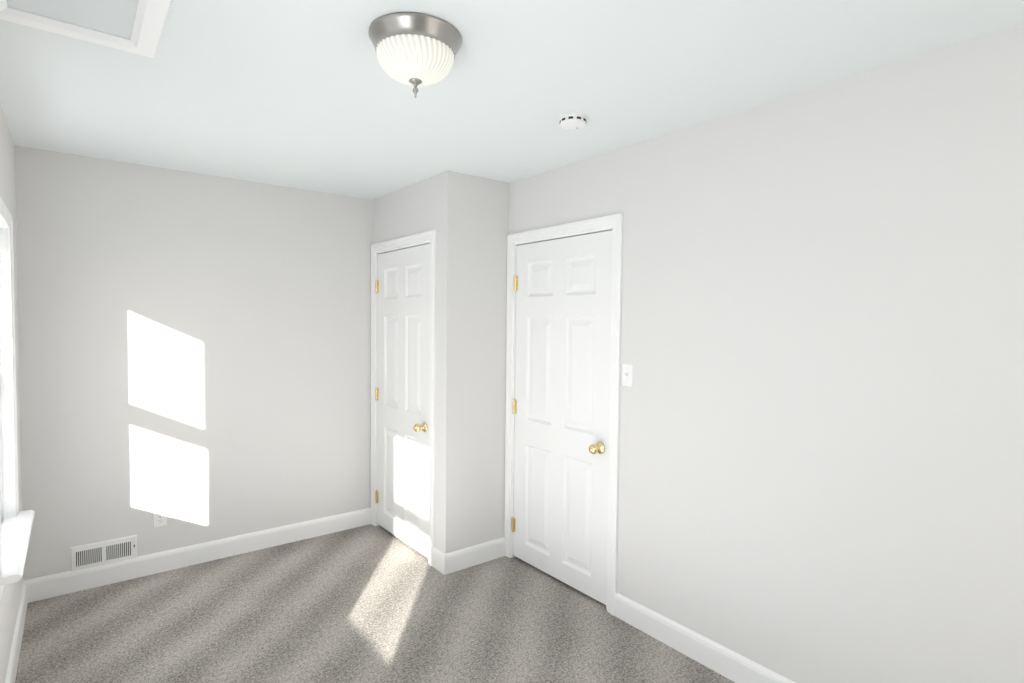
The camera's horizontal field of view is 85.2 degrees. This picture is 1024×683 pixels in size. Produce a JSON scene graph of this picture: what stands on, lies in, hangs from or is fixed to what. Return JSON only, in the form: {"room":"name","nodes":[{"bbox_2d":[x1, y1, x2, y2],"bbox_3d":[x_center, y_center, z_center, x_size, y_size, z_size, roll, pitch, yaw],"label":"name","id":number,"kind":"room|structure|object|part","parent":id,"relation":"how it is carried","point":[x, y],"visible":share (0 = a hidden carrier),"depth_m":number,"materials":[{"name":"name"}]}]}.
{"room":"empty bedroom","nodes":[
{"label":"empty bedroom","id":0,"kind":"room"},
{"bbox_2d":[0,103,23,682],"bbox_3d":[-1.095,0.271,0.937,0.120,2.400,4.947,-1,3,-38],"label":"wall","id":1,"kind":"structure","parent":0,"point":[10,599],"depth_m":2.53,"materials":[{"name":"white paint"}]},
{"bbox_2d":[0,197,18,599],"bbox_3d":[-2.072,0.170,2.166,0.168,1.436,0.784,-1,3,-38],"label":"window","id":2,"kind":"structure","parent":1,"relation":"in","point":[5,467],"depth_m":2.46,"materials":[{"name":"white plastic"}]},
{"bbox_2d":[0,510,34,585],"bbox_3d":[-2.010,0.811,2.242,0.102,0.027,0.834,-1,3,-38],"label":"sill","id":3,"kind":"structure","parent":1,"relation":"attached to","point":[16,531],"depth_m":2.19,"materials":[{"name":"white wood"}]},
{"bbox_2d":[5,579,32,682],"bbox_3d":[-1.091,1.408,1.065,0.015,0.120,4.827,-1,3,-38],"label":"baseboard","id":4,"kind":"structure","parent":1,"relation":"attached to","point":[27,589],"depth_m":2.54,"materials":[{"name":"white wood"}]},
{"bbox_2d":[15,146,371,579],"bbox_3d":[-1.665,0.169,3.711,2.659,2.400,0.120,-1,3,-38],"label":"wall","id":5,"kind":"structure","parent":0,"point":[195,353],"depth_m":3.37,"materials":[{"name":"white paint"}]},
{"bbox_2d":[70,535,136,570],"bbox_3d":[-2.311,1.203,3.161,0.305,0.142,0.012,-1,3,-38],"label":"air vent","id":6,"kind":"object","parent":5,"relation":"in","point":[90,555],"visible":1,"depth_m":3.16,"materials":[{"name":"white plastic"}]},
{"bbox_2d":[153,506,166,527],"bbox_3d":[-2.100,1.049,3.323,0.070,0.115,0.009,-1,3,-38],"label":"duplex electrical outlet","id":7,"kind":"object","parent":5,"relation":"attached to","point":[159,516],"visible":1,"depth_m":3.32,"materials":[{"name":"white plastic"}]},
{"bbox_2d":[33,508,370,601],"bbox_3d":[-1.802,1.313,3.565,1.932,0.120,0.015,-1,3,-38],"label":"baseboard","id":8,"kind":"structure","parent":5,"relation":"attached to","point":[48,586],"depth_m":3.42,"materials":[{"name":"white wood"}]},
{"bbox_2d":[15,524,734,682],"bbox_3d":[-0.147,1.501,1.813,2.659,0.100,5.067,-1,3,-38],"label":"floor","id":9,"kind":"structure","parent":0,"point":[369,603],"depth_m":2.75,"materials":[{"name":"grey carpet"}]},
{"bbox_2d":[372,170,461,553],"bbox_3d":[-0.673,0.178,3.749,0.100,2.400,1.047,-1,3,-38],"label":"wall","id":10,"kind":"structure","parent":0,"point":[432,203],"depth_m":3.36,"materials":[{"name":"white paint"}]},
{"bbox_2d":[375,244,429,557],"bbox_3d":[-0.771,0.368,3.771,0.110,1.975,0.779,-1,3,-38],"label":"door","id":11,"kind":"structure","parent":10,"relation":"in","point":[403,330],"depth_m":3.75,"materials":[{"name":"white wood"}]},
{"bbox_3d":[-0.989,0.373,4.071,0.014,1.642,0.039,-1,3,-38],"label":"door hinge","id":12,"kind":"part","parent":11,"relation":"part of","materials":[{"name":"gold metal"}]},
{"bbox_3d":[-0.583,0.542,3.507,0.076,0.066,0.066,-1,3,-38],"label":"knob","id":13,"kind":"part","parent":11,"relation":"part of","materials":[{"name":"gold metal"}]},
{"bbox_2d":[371,229,435,565],"bbox_3d":[-0.720,0.340,3.798,0.117,2.071,0.906,-1,3,-38],"label":"door frame","id":14,"kind":"structure","parent":10,"relation":"attached to","point":[430,235],"depth_m":3.59,"materials":[{"name":"white wood"}]},
{"bbox_2d":[460,173,508,548],"bbox_3d":[-0.201,0.190,3.519,0.357,2.400,0.100,-1,3,-38],"label":"wall","id":15,"kind":"structure","parent":0,"point":[485,217],"depth_m":3.47,"materials":[{"name":"white paint"}]},
{"bbox_2d":[432,537,504,574],"bbox_3d":[-0.263,1.330,3.530,0.472,0.120,0.147,-1,3,-38],"label":"baseboard","id":16,"kind":"structure","parent":15,"relation":"attached to","point":[454,561],"depth_m":3.43,"materials":[{"name":"white wood"}]},
{"bbox_2d":[0,0,1023,199],"bbox_3d":[-0.122,-0.997,1.726,2.659,0.100,5.067,-1,3,-38],"label":"ceiling","id":17,"kind":"structure","parent":0,"point":[311,95],"depth_m":2.04,"materials":[{"name":"white paint"}]},
{"bbox_2d":[0,0,171,57],"bbox_3d":[-1.116,-0.935,1.413,0.428,0.022,0.782,-1,3,-38],"label":"attic hatch","id":18,"kind":"object","parent":17,"relation":"attached to","point":[135,26],"visible":0.96,"depth_m":1.63,"materials":[{"name":"white wood"}]},
{"bbox_3d":[-1.116,-0.943,1.413,0.292,0.006,0.646,-1,3,-38],"label":"panel","id":19,"kind":"part","parent":18,"relation":"part of","materials":[{"name":"white wood"}]},
{"bbox_2d":[368,12,461,97],"bbox_3d":[-0.301,-0.855,1.739,0.285,0.189,0.285,-1,3,-38],"label":"ceiling light","id":20,"kind":"object","parent":17,"relation":"attached to","point":[415,50],"visible":1,"depth_m":1.65,"materials":[{"name":"white glass"}]},
{"bbox_2d":[559,113,586,129],"bbox_3d":[0.264,-0.947,2.410,0.120,0.040,0.120,-1,3,-38],"label":"smoke detector","id":21,"kind":"object","parent":17,"relation":"attached to","point":[571,121],"visible":1,"depth_m":2.37,"materials":[{"name":"white plastic"}]},
{"bbox_2d":[509,24,1023,682],"bbox_3d":[0.900,0.237,2.508,0.120,2.400,4.947,-1,3,-38],"label":"wall","id":22,"kind":"structure","parent":0,"point":[821,454],"depth_m":2.05,"materials":[{"name":"white paint"}]},
{"bbox_2d":[512,230,611,604],"bbox_3d":[0.242,0.398,3.223,0.110,1.975,0.814,-1,3,-38],"label":"door","id":23,"kind":"structure","parent":22,"relation":"in","point":[562,369],"depth_m":3.19,"materials":[{"name":"white wood"}]},
{"bbox_3d":[0.013,0.402,3.537,0.014,1.642,0.039,-1,3,-38],"label":"door hinge","id":24,"kind":"part","parent":23,"relation":"part of","materials":[{"name":"gold metal"}]},
{"bbox_3d":[0.441,0.567,2.946,0.076,0.066,0.066,-1,3,-38],"label":"knob","id":25,"kind":"part","parent":23,"relation":"part of","materials":[{"name":"gold metal"}]},
{"bbox_2d":[504,213,622,615],"bbox_3d":[0.301,0.369,3.257,0.137,2.071,0.941,-1,3,-38],"label":"door frame","id":26,"kind":"structure","parent":22,"relation":"attached to","point":[615,221],"depth_m":2.92,"materials":[{"name":"white wood"}]},
{"bbox_2d":[622,363,633,386],"bbox_3d":[0.577,0.169,2.802,0.022,0.115,0.070,-1,3,-38],"label":"toggle light switch","id":27,"kind":"object","parent":22,"relation":"attached to","point":[628,375],"visible":1,"depth_m":2.80,"materials":[{"name":"white plastic"}]},
{"bbox_2d":[614,593,794,682],"bbox_3d":[1.414,1.408,1.772,0.015,0.120,2.837,-1,3,-38],"label":"baseboard","id":28,"kind":"structure","parent":22,"relation":"attached to","point":[733,666],"depth_m":2.48,"materials":[{"name":"white wood"}]}
]}

